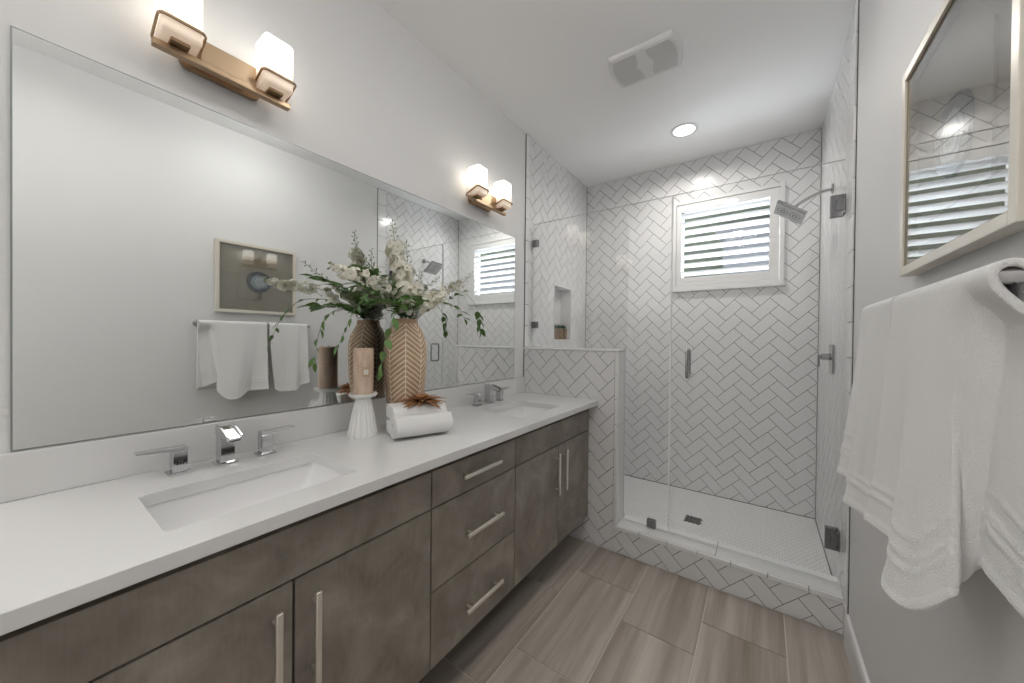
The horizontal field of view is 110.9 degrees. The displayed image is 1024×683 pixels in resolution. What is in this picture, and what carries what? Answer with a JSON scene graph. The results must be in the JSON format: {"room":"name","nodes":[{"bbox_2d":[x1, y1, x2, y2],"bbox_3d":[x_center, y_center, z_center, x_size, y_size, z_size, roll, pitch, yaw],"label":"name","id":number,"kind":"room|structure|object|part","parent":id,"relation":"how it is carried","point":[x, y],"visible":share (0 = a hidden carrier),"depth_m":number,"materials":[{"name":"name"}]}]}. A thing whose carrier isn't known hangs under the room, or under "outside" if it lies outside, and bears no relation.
{"room":"bathroom","nodes":[
{"label":"bathroom","id":0,"kind":"room"},
{"bbox_2d":[0,0,586,453],"bbox_3d":[-0.286,-0.103,2.108,0.148,2.740,3.225,1,1,35],"label":"wall","id":1,"kind":"structure","parent":0,"point":[370,98],"depth_m":1.51,"materials":[{"name":"white paint"}]},
{"bbox_2d":[0,471,430,682],"bbox_3d":[-0.706,0.749,0.957,0.538,0.688,0.852,1,1,35],"label":"vanity cabinet","id":2,"kind":"object","parent":1,"relation":"attached to","point":[340,593],"visible":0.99,"depth_m":0.79,"materials":[{"name":"brown wood"}]},
{"bbox_3d":[-0.642,0.826,0.661,0.019,0.535,0.415,1,1,35],"label":"door","id":3,"kind":"part","parent":2,"relation":"part of","materials":[{"name":"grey wood"}]},
{"bbox_3d":[-0.521,0.708,0.781,0.035,0.223,0.014,1,1,35],"label":"handle","id":4,"kind":"part","parent":2,"relation":"part of","materials":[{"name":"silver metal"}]},
{"bbox_2d":[0,377,597,635],"bbox_3d":[-0.315,0.323,1.478,0.560,0.138,2.155,1,1,35],"label":"countertop","id":5,"kind":"structure","parent":2,"relation":"on","point":[77,528],"depth_m":0.85,"materials":[{"name":"white stone"}]},
{"bbox_2d":[134,423,294,476],"bbox_3d":[-0.831,0.304,1.034,0.106,0.112,0.374,1,1,35],"label":"faucet","id":6,"kind":"object","parent":5,"relation":"on","point":[226,436],"visible":1,"depth_m":1.03,"materials":[{"name":"silver metal"}]},
{"bbox_3d":[-0.932,0.292,0.938,0.028,0.016,0.100,1,1,35],"label":"lever","id":7,"kind":"part","parent":6,"relation":"part of","materials":[{"name":"silver metal"}]},
{"bbox_3d":[-0.912,0.329,0.966,0.048,0.062,0.048,1,1,35],"label":"handle","id":8,"kind":"part","parent":6,"relation":"part of","materials":[{"name":"silver metal"}]},
{"bbox_3d":[-0.831,0.304,1.035,0.105,0.112,0.052,1,1,35],"label":"spout","id":9,"kind":"part","parent":6,"relation":"part of","materials":[{"name":"silver metal"}]},
{"bbox_3d":[-0.793,0.329,1.134,0.048,0.062,0.048,1,1,35],"label":"handle","id":10,"kind":"part","parent":6,"relation":"part of","materials":[{"name":"silver metal"}]},
{"bbox_3d":[-0.773,0.292,1.162,0.028,0.016,0.100,1,1,35],"label":"lever","id":11,"kind":"part","parent":6,"relation":"part of","materials":[{"name":"silver metal"}]},
{"bbox_2d":[146,463,343,531],"bbox_3d":[-0.654,0.447,0.909,0.300,0.107,0.434,1,1,35],"label":"undermount sink","id":12,"kind":"object","parent":5,"relation":"in","point":[174,514],"visible":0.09,"depth_m":0.97,"materials":[{"name":"white ceramic"}]},
{"bbox_2d":[347,391,377,438],"bbox_3d":[-0.575,0.279,1.359,0.113,0.162,0.112,1,1,35],"label":"candle holder","id":13,"kind":"object","parent":5,"relation":"on","point":[362,424],"visible":0.88,"depth_m":1.33,"materials":[{"name":"white ceramic"}]},
{"bbox_3d":[-0.574,0.208,1.359,0.104,0.019,0.104,1,1,35],"label":"plate","id":14,"kind":"part","parent":13,"relation":"part of","materials":[{"name":"white ceramic"}]},
{"bbox_2d":[352,346,373,394],"bbox_3d":[-0.573,0.109,1.358,0.077,0.182,0.077,1,0,10],"label":"pillar candle","id":15,"kind":"object","parent":13,"relation":"on","point":[363,358],"visible":1,"depth_m":1.33,"materials":[{"name":"beige wax"}]},
{"bbox_2d":[384,318,426,402],"bbox_3d":[-0.457,0.132,1.511,0.178,0.456,0.178,1,1,35],"label":"vase","id":16,"kind":"object","parent":5,"relation":"on","point":[405,364],"visible":0.62,"depth_m":1.44,"materials":[{"name":"beige ceramic"}]},
{"bbox_2d":[327,261,403,316],"bbox_3d":[-0.508,-0.126,1.318,0.065,0.275,0.422,1,0,16],"label":"stem","id":17,"kind":"object","parent":16,"relation":"in","point":[350,273],"visible":0.98,"depth_m":1.22,"materials":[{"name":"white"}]},
{"bbox_2d":[402,240,416,318],"bbox_3d":[-0.459,-0.215,1.527,0.106,0.450,0.107,1,0,11],"label":"stem","id":18,"kind":"object","parent":16,"relation":"in","point":[412,276],"visible":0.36,"depth_m":1.51,"materials":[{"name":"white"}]},
{"bbox_2d":[411,290,467,317],"bbox_3d":[-0.320,-0.128,1.665,0.093,0.278,0.386,1,1,32],"label":"leafy sprig","id":19,"kind":"object","parent":16,"relation":"in","point":[455,294],"visible":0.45,"depth_m":1.72,"materials":[{"name":"green"}]},
{"bbox_2d":[444,303,469,324],"bbox_3d":[-0.320,-0.084,1.607,0.355,0.191,0.102,0,1,-45],"label":"leafy sprig","id":20,"kind":"object","parent":16,"relation":"in","point":[455,306],"visible":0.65,"depth_m":1.69,"materials":[{"name":"green plant"}]},
{"bbox_2d":[386,399,446,433],"bbox_3d":[-0.380,0.301,1.410,0.210,0.113,0.119,0,1,-34],"label":"folded towel","id":21,"kind":"object","parent":5,"relation":"on","point":[392,409],"visible":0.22,"depth_m":1.37,"materials":[{"name":"white fabric"}]},
{"bbox_2d":[395,393,444,408],"bbox_3d":[-0.365,0.237,1.421,0.226,0.056,0.202,1,1,35],"label":"dried flower","id":22,"kind":"object","parent":21,"relation":"on","point":[416,398],"visible":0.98,"depth_m":1.40,"materials":[{"name":"brown plant"}]},
{"bbox_2d":[389,411,452,438],"bbox_3d":[-0.347,0.317,1.355,0.218,0.083,0.100,0,1,-34],"label":"rolled towel","id":23,"kind":"object","parent":5,"relation":"on","point":[428,423],"visible":1,"depth_m":1.31,"materials":[{"name":"white fabric"}]},
{"bbox_2d":[466,383,508,406],"bbox_3d":[-0.112,0.304,2.045,0.106,0.112,0.374,1,1,35],"label":"faucet","id":24,"kind":"object","parent":5,"relation":"on","point":[489,388],"visible":1,"depth_m":2.04,"materials":[{"name":"silver metal"}]},
{"bbox_3d":[-0.213,0.291,1.949,0.028,0.016,0.100,1,1,35],"label":"lever","id":25,"kind":"part","parent":24,"relation":"part of","materials":[{"name":"silver metal"}]},
{"bbox_3d":[-0.194,0.329,1.977,0.048,0.062,0.048,1,1,35],"label":"handle","id":26,"kind":"part","parent":24,"relation":"part of","materials":[{"name":"silver metal"}]},
{"bbox_3d":[-0.112,0.304,2.045,0.105,0.112,0.052,1,1,35],"label":"spout","id":27,"kind":"part","parent":24,"relation":"part of","materials":[{"name":"silver metal"}]},
{"bbox_3d":[-0.075,0.328,2.145,0.048,0.062,0.048,1,1,35],"label":"handle","id":28,"kind":"part","parent":24,"relation":"part of","materials":[{"name":"silver metal"}]},
{"bbox_2d":[497,406,549,417],"bbox_3d":[0.064,0.446,1.920,0.300,0.107,0.434,1,1,35],"label":"undermount sink","id":29,"kind":"object","parent":5,"relation":"in","point":[522,411],"visible":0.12,"depth_m":2.11,"materials":[{"name":"white ceramic"}]},
{"bbox_3d":[-0.472,0.708,0.850,0.035,0.223,0.014,1,1,35],"label":"handle","id":30,"kind":"part","parent":2,"relation":"part of","materials":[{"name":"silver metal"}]},
{"bbox_3d":[-0.399,0.826,1.004,0.019,0.535,0.415,1,1,35],"label":"door","id":31,"kind":"part","parent":2,"relation":"part of","materials":[{"name":"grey wood"}]},
{"bbox_2d":[150,0,296,110],"bbox_3d":[-0.851,-0.872,1.061,0.139,0.181,0.330,1,1,35],"label":"wall sconce","id":32,"kind":"object","parent":1,"relation":"attached to","point":[177,26],"visible":1,"depth_m":1.04,"materials":[{"name":"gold metal"}]},
{"bbox_3d":[-0.902,-0.886,0.957,0.083,0.153,0.083,1,1,35],"label":"lamp shade","id":33,"kind":"part","parent":32,"relation":"part of","materials":[{"name":"white glass"}]},
{"bbox_3d":[-0.770,-0.886,1.143,0.083,0.153,0.083,1,1,35],"label":"lamp shade","id":34,"kind":"part","parent":32,"relation":"part of","materials":[{"name":"white glass"}]},
{"bbox_2d":[0,378,516,502],"bbox_3d":[-0.565,0.304,1.592,0.020,0.108,2.050,1,1,35],"label":"backsplash","id":35,"kind":"structure","parent":1,"relation":"attached to","point":[43,470],"depth_m":0.97,"materials":[{"name":"white stone"}]},
{"bbox_2d":[10,25,514,451],"bbox_3d":[-0.557,-0.230,1.603,0.005,0.959,1.982,1,1,35],"label":"wall mirror","id":36,"kind":"object","parent":1,"relation":"attached to","point":[170,253],"visible":0.79,"depth_m":1.04,"materials":[{"name":"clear mirror"}]},
{"bbox_2d":[428,438,514,669],"bbox_3d":[-0.317,0.748,1.502,0.536,0.686,0.487,1,1,35],"label":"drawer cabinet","id":37,"kind":"object","parent":1,"relation":"attached to","point":[472,509],"visible":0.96,"depth_m":1.32,"materials":[{"name":"brown wood"}]},
{"bbox_3d":[-0.137,0.966,1.374,0.019,0.254,0.482,1,1,35],"label":"drawer","id":38,"kind":"part","parent":37,"relation":"part of","materials":[{"name":"grey wood"}]},
{"bbox_3d":[-0.132,0.492,1.371,0.019,0.122,0.482,1,1,35],"label":"drawer","id":39,"kind":"part","parent":37,"relation":"part of","materials":[{"name":"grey wood"}]},
{"bbox_3d":[-0.134,0.696,1.372,0.019,0.276,0.482,1,1,35],"label":"drawer","id":40,"kind":"part","parent":37,"relation":"part of","materials":[{"name":"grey wood"}]},
{"bbox_3d":[-0.114,0.484,1.350,0.035,0.014,0.218,1,1,35],"label":"handle","id":41,"kind":"part","parent":37,"relation":"part of","materials":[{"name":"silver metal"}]},
{"bbox_3d":[-0.108,0.982,1.369,0.035,0.014,0.215,1,1,35],"label":"handle","id":42,"kind":"part","parent":37,"relation":"part of","materials":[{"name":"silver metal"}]},
{"bbox_3d":[-0.105,0.703,1.366,0.035,0.014,0.215,1,1,35],"label":"handle","id":43,"kind":"part","parent":37,"relation":"part of","materials":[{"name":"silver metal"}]},
{"bbox_2d":[466,164,512,215],"bbox_3d":[-0.140,-0.872,2.062,0.139,0.181,0.330,1,1,35],"label":"wall sconce","id":44,"kind":"object","parent":1,"relation":"attached to","point":[478,196],"visible":1,"depth_m":2.03,"materials":[{"name":"white glass"}]},
{"bbox_3d":[-0.191,-0.886,1.958,0.083,0.153,0.083,1,1,35],"label":"lamp shade","id":45,"kind":"part","parent":44,"relation":"part of","materials":[{"name":"white glass"}]},
{"bbox_3d":[-0.058,-0.886,2.144,0.083,0.153,0.083,1,1,35],"label":"lamp shade","id":46,"kind":"part","parent":44,"relation":"part of","materials":[{"name":"white glass"}]},
{"bbox_2d":[517,377,525,393],"bbox_3d":[0.059,0.304,2.471,0.020,0.108,0.102,1,1,35],"label":"backsplash","id":47,"kind":"structure","parent":1,"relation":"attached to","point":[521,381],"depth_m":2.46,"materials":[{"name":"white stone"}]},
{"bbox_3d":[0.107,-0.716,2.526,0.008,1.507,0.042,1,1,35],"label":"edge trim","id":48,"kind":"part","parent":1,"relation":"part of","materials":[{"name":"white tile"}]},
{"bbox_2d":[513,409,588,586],"bbox_3d":[0.059,0.749,2.033,0.538,0.688,0.815,1,1,35],"label":"vanity cabinet","id":49,"kind":"object","parent":1,"relation":"attached to","point":[551,467],"visible":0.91,"depth_m":1.81,"materials":[{"name":"brown wood"}]},
{"bbox_3d":[0.123,0.826,1.737,0.019,0.535,0.401,1,1,35],"label":"door","id":50,"kind":"part","parent":49,"relation":"part of","materials":[{"name":"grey wood"}]},
{"bbox_3d":[0.240,0.492,1.895,0.019,0.122,0.795,1,1,35],"label":"false drawer","id":51,"kind":"part","parent":49,"relation":"part of","materials":[{"name":"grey wood"}]},
{"bbox_3d":[0.240,0.695,1.852,0.035,0.218,0.014,1,1,35],"label":"handle","id":52,"kind":"part","parent":49,"relation":"part of","materials":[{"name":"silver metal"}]},
{"bbox_3d":[0.288,0.695,1.920,0.035,0.218,0.014,1,1,35],"label":"handle","id":53,"kind":"part","parent":49,"relation":"part of","materials":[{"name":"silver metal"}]},
{"bbox_3d":[0.355,0.826,2.063,0.019,0.535,0.389,1,1,35],"label":"door","id":54,"kind":"part","parent":49,"relation":"part of","materials":[{"name":"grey wood"}]},
{"bbox_3d":[0.275,0.750,2.371,0.499,0.684,0.015,1,1,35],"label":"filler panel","id":55,"kind":"part","parent":49,"relation":"part of","materials":[{"name":"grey wood"}]},
{"bbox_2d":[554,324,558,338],"bbox_3d":[0.360,-0.085,2.981,0.071,0.133,0.070,1,1,35],"label":"potted succulent","id":56,"kind":"object","parent":1,"relation":"in","point":[556,330],"visible":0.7,"depth_m":2.95,"materials":[{"name":"brown plant"}]},
{"bbox_2d":[557,325,562,338],"bbox_3d":[0.408,-0.085,3.042,0.076,0.135,0.067,1,1,35],"label":"potted succulent","id":57,"kind":"object","parent":1,"relation":"in","point":[560,336],"visible":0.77,"depth_m":3.02,"materials":[{"name":"brown plant"}]},
{"bbox_2d":[558,328,562,338],"bbox_3d":[0.405,-0.065,3.044,0.071,0.094,0.067,1,1,35],"label":"pot","id":58,"kind":"object","parent":57,"relation":"on","point":[560,336],"depth_m":3.02,"materials":[{"name":"brown ceramic"}]},
{"bbox_2d":[561,325,566,338],"bbox_3d":[0.449,-0.083,3.106,0.071,0.130,0.067,1,1,35],"label":"potted succulent","id":59,"kind":"object","parent":1,"relation":"in","point":[563,327],"visible":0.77,"depth_m":3.08,"materials":[{"name":"brown plant"}]},
{"bbox_2d":[562,329,566,338],"bbox_3d":[0.449,-0.064,3.106,0.071,0.092,0.067,1,1,35],"label":"pot","id":60,"kind":"object","parent":59,"relation":"on","point":[564,330],"depth_m":3.08,"materials":[{"name":"brown ceramic"}]},
{"bbox_2d":[340,280,393,304],"bbox_3d":[-0.557,-0.118,1.456,0.287,0.255,0.146,0,1,-36],"label":"leafy sprig","id":61,"kind":"object","parent":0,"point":[367,289],"visible":0.48,"depth_m":1.43,"materials":[{"name":"green plant"}]},
{"bbox_2d":[333,291,408,355],"bbox_3d":[-0.483,-0.069,1.312,0.066,0.234,0.396,1,0,18],"label":"leafy sprig","id":62,"kind":"object","parent":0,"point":[364,297],"visible":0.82,"depth_m":1.18,"materials":[{"name":"green plant"}]},
{"bbox_2d":[348,264,412,317],"bbox_3d":[-0.501,-0.134,1.367,0.133,0.291,0.281,1,0,21],"label":"leafy sprig","id":63,"kind":"object","parent":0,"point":[375,271],"visible":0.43,"depth_m":1.34,"materials":[{"name":"green plant"}]},
{"bbox_2d":[351,248,415,317],"bbox_3d":[-0.513,-0.164,1.389,0.106,0.349,0.292,1,1,35],"label":"stem","id":64,"kind":"object","parent":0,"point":[385,279],"visible":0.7,"depth_m":1.39,"materials":[{"name":"green plant"}]},
{"bbox_2d":[357,295,419,317],"bbox_3d":[-0.468,-0.079,1.377,0.129,0.181,0.319,1,0,11],"label":"leafy sprig","id":65,"kind":"object","parent":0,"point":[372,301],"visible":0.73,"depth_m":1.31,"materials":[{"name":"green plant"}]},
{"bbox_2d":[377,304,408,379],"bbox_3d":[-0.435,-0.003,1.398,0.088,0.295,0.279,1,0,6],"label":"leafy sprig","id":66,"kind":"object","parent":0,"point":[388,343],"visible":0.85,"depth_m":1.31,"materials":[{"name":"green plant"}]},
{"bbox_3d":[-0.449,-0.025,1.415,0.044,0.251,0.251,1,0,4],"label":"stem","id":67,"kind":"part","parent":66,"relation":"part of","materials":[{"name":"green plant"}]},
{"bbox_2d":[385,219,417,318],"bbox_3d":[-0.459,-0.247,1.484,0.142,0.515,0.120,0,0,-16],"label":"flower","id":68,"kind":"object","parent":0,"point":[394,251],"visible":0.79,"depth_m":1.45,"materials":[{"name":"white plant"}]},
{"bbox_2d":[398,294,427,318],"bbox_3d":[-0.390,-0.087,1.419,0.105,0.198,0.264,1,0,-9],"label":"leafy sprig","id":69,"kind":"object","parent":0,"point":[405,297],"visible":0.68,"depth_m":1.38,"materials":[{"name":"green plant"}]},
{"bbox_2d":[403,271,423,318],"bbox_3d":[-0.436,-0.156,1.550,0.100,0.332,0.130,0,0,-19],"label":"stem","id":70,"kind":"object","parent":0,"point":[420,287],"visible":0.2,"depth_m":1.58,"materials":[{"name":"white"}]},
{"bbox_2d":[409,292,444,317],"bbox_3d":[-0.371,-0.103,1.530,0.150,0.228,0.101,0,1,-30],"label":"stem","id":71,"kind":"object","parent":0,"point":[433,298],"visible":0.73,"depth_m":1.51,"materials":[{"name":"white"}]},
{"bbox_2d":[402,271,473,317],"bbox_3d":[-0.317,-0.181,1.663,0.100,0.383,0.467,1,1,35],"label":"stem","id":72,"kind":"object","parent":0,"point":[458,283],"visible":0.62,"depth_m":1.68,"materials":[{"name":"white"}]},
{"bbox_2d":[445,289,485,337],"bbox_3d":[-0.302,-0.122,1.724,0.055,0.265,0.518,1,1,35],"label":"leafy sprig","id":73,"kind":"object","parent":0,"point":[477,314],"visible":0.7,"depth_m":1.91,"materials":[{"name":"green plant"}]},
{"bbox_2d":[524,347,625,550],"bbox_3d":[0.396,0.657,2.376,0.688,1.228,0.144,1,1,35],"label":"wall partition","id":74,"kind":"structure","parent":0,"point":[599,374],"depth_m":2.20,"materials":[{"name":"white tile"}]},
{"bbox_3d":[0.403,0.051,2.371,0.686,0.014,0.144,1,1,35],"label":"trim","id":75,"kind":"part","parent":74,"relation":"part of","materials":[{"name":"white tile"}]},
{"bbox_3d":[0.626,0.587,2.136,0.014,1.046,0.012,1,1,35],"label":"corner trim","id":76,"kind":"part","parent":74,"relation":"part of","materials":[{"name":"white tile"}]},
{"bbox_3d":[0.671,0.587,2.179,0.010,1.046,0.142,1,1,35],"label":"trim","id":77,"kind":"part","parent":74,"relation":"part of","materials":[{"name":"white tile"}]},
{"bbox_2d":[613,514,843,634],"bbox_3d":[1.083,1.200,1.909,1.038,0.166,0.178,1,1,35],"label":"shower curb","id":78,"kind":"structure","parent":74,"relation":"attached to","point":[818,601],"depth_m":1.79,"materials":[{"name":"white tile"}]},
{"bbox_2d":[532,196,669,531],"bbox_3d":[0.533,0.129,2.325,0.945,1.958,0.028,1,1,35],"label":"glass panel","id":79,"kind":"object","parent":78,"relation":"on","point":[651,523],"visible":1,"depth_m":2.21,"materials":[{"name":"clear glass"}]},
{"bbox_2d":[667,159,845,582],"bbox_3d":[1.219,0.135,1.838,0.739,1.950,0.105,1,1,35],"label":"shower glass door","id":80,"kind":"structure","parent":79,"relation":"attached to","point":[832,535],"depth_m":1.72,"materials":[{"name":"clear glass"}]},
{"bbox_3d":[0.996,0.125,1.996,0.014,0.167,0.105,1,1,35],"label":"pull handle","id":81,"kind":"part","parent":80,"relation":"part of","materials":[{"name":"grey metal"}]},
{"bbox_3d":[1.037,1.129,1.843,1.034,0.024,0.018,1,1,35],"label":"trim","id":82,"kind":"part","parent":78,"relation":"part of","materials":[{"name":"white tile"}]},
{"bbox_2d":[373,0,854,186],"bbox_3d":[-1.074,-1.528,1.612,4.520,0.100,5.225,1,1,35],"label":"ceiling","id":83,"kind":"structure","parent":0,"point":[751,72],"depth_m":1.89,"materials":[{"name":"white paint"}]},
{"bbox_2d":[608,29,682,87],"bbox_3d":[0.693,-1.451,1.835,0.352,0.022,0.244,1,1,35],"label":"exhaust fan","id":84,"kind":"object","parent":83,"relation":"attached to","point":[659,54],"visible":1,"depth_m":1.81,"materials":[{"name":"white plastic"}]},
{"bbox_2d":[670,122,698,137],"bbox_3d":[1.190,-1.457,2.438,0.176,0.007,0.176,1,1,35],"label":"recessed light","id":85,"kind":"object","parent":83,"relation":"in","point":[689,128],"visible":1,"depth_m":2.43,"materials":[{"name":"white plastic"}]},
{"bbox_2d":[418,535,853,682],"bbox_3d":[0.003,1.309,0.860,1.820,0.060,5.205,1,1,35],"label":"floor","id":86,"kind":"structure","parent":0,"point":[587,612],"depth_m":1.54,"materials":[{"name":"brown wood"}]},
{"bbox_2d":[585,127,821,518],"bbox_3d":[1.426,-0.092,2.952,1.960,2.740,0.146,1,1,35],"label":"wall","id":87,"kind":"structure","parent":0,"point":[743,424],"depth_m":2.76,"materials":[{"name":"white tile"}]},
{"bbox_2d":[672,182,784,292],"bbox_3d":[1.666,-0.767,2.756,0.746,0.733,0.156,1,1,35],"label":"window","id":88,"kind":"structure","parent":87,"relation":"in","point":[770,194],"depth_m":2.69,"materials":[{"name":"white paint"}]},
{"bbox_3d":[1.631,-0.409,2.715,0.746,0.018,0.048,1,1,35],"label":"sill","id":89,"kind":"part","parent":88,"relation":"part of","materials":[{"name":"white paint"}]},
{"bbox_3d":[1.701,-0.766,2.802,0.685,0.675,0.040,1,1,35],"label":"sash","id":90,"kind":"part","parent":88,"relation":"part of","materials":[{"name":"white paint"}]},
{"bbox_2d":[624,475,830,574],"bbox_3d":[1.111,1.240,2.521,1.700,0.076,0.935,1,1,35],"label":"floor","id":91,"kind":"structure","parent":0,"point":[783,536],"depth_m":2.37,"materials":[{"name":"white tile"}]},
{"bbox_2d":[684,515,701,524],"bbox_3d":[1.222,1.206,2.383,0.096,0.005,0.096,1,1,35],"label":"shower drain","id":92,"kind":"object","parent":91,"relation":"on","point":[690,519],"visible":1,"depth_m":2.37,"materials":[{"name":"silver metal"}]},
{"bbox_2d":[815,0,1023,682],"bbox_3d":[0.695,-0.080,0.344,0.130,2.740,4.965,1,1,35],"label":"wall","id":93,"kind":"structure","parent":0,"point":[977,636],"depth_m":1.21,"materials":[{"name":"white paint"}]},
{"bbox_2d":[774,184,833,224],"bbox_3d":[1.658,-0.781,2.011,0.262,0.186,0.161,1,1,35],"label":"shower","id":94,"kind":"object","parent":93,"relation":"attached to","point":[783,209],"visible":1,"depth_m":2.01,"materials":[{"name":"grey metal"}]},
{"bbox_3d":[1.611,-0.749,2.045,0.148,0.120,0.161,1,1,35],"label":"head plate","id":95,"kind":"part","parent":94,"relation":"part of","materials":[{"name":"grey metal"}]},
{"bbox_3d":[1.700,-0.807,2.000,0.181,0.097,0.024,1,1,30],"label":"arm","id":96,"kind":"part","parent":94,"relation":"part of","materials":[{"name":"grey metal"}]},
{"bbox_2d":[817,345,833,373],"bbox_3d":[1.702,0.093,1.919,0.062,0.154,0.110,1,1,35],"label":"shower valve","id":97,"kind":"object","parent":93,"relation":"attached to","point":[830,356],"visible":1,"depth_m":1.90,"materials":[{"name":"grey metal"}]},
{"bbox_3d":[1.698,0.102,1.921,0.053,0.073,0.036,1,1,35],"label":"lever","id":98,"kind":"part","parent":97,"relation":"part of","materials":[{"name":"grey metal"}]},
{"bbox_3d":[1.724,0.094,1.903,0.008,0.154,0.110,1,1,35],"label":"plate","id":99,"kind":"part","parent":97,"relation":"part of","materials":[{"name":"grey metal"}]},
{"bbox_3d":[1.460,-0.082,1.524,0.010,2.733,0.087,1,1,35],"label":"edge trim","id":100,"kind":"part","parent":93,"relation":"part of","materials":[{"name":"white tile"}]},
{"bbox_2d":[844,614,869,682],"bbox_3d":[0.306,1.222,-0.068,0.013,0.135,3.842,1,1,35],"label":"baseboard","id":101,"kind":"structure","parent":93,"relation":"attached to","point":[858,670],"depth_m":1.35,"materials":[{"name":"white paint"}]},
{"bbox_2d":[899,0,1023,276],"bbox_3d":[0.849,-0.414,0.677,0.030,0.503,0.508,1,1,35],"label":"framed piece","id":102,"kind":"object","parent":93,"relation":"attached to","point":[962,188],"visible":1,"depth_m":0.65,"materials":[{"name":"beige"}]},
{"bbox_2d":[999,267,1023,284],"bbox_3d":[0.824,-0.079,0.691,0.079,0.048,0.726,1,1,35],"label":"towel bar","id":103,"kind":"object","parent":93,"relation":"attached to","point":[1008,276],"visible":0.16,"depth_m":0.42,"materials":[{"name":"silver metal"}]},
{"bbox_2d":[837,295,897,515],"bbox_3d":[0.904,0.161,0.865,0.125,0.523,0.268,1,1,35],"label":"hanging towel","id":104,"kind":"object","parent":103,"relation":"hanging from","point":[859,444],"visible":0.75,"depth_m":0.88,"materials":[{"name":"white fabric"}]},
{"bbox_2d":[863,258,1023,618],"bbox_3d":[0.707,0.170,0.584,0.125,0.540,0.390,1,1,35],"label":"towel","id":105,"kind":"object","parent":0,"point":[946,493],"visible":0.99,"depth_m":0.51,"materials":[{"name":"white fabric"}]},
{"label":"outside","id":106,"kind":"structure","parent":0,"visible":0},
{"bbox_2d":[684,205,769,277],"bbox_3d":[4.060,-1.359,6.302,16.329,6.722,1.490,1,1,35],"label":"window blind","id":107,"kind":"object","parent":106,"point":[766,206],"visible":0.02,"depth_m":6.30,"materials":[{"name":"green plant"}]},
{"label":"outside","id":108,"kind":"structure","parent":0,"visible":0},
{"bbox_2d":[715,220,769,274],"bbox_3d":[6.424,0.114,2.980,8.200,3.430,0.500,1,1,35],"label":"wall","id":109,"kind":"structure","parent":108,"point":[767,224],"depth_m":4.99,"materials":[{"name":"grey paint"}]}
]}

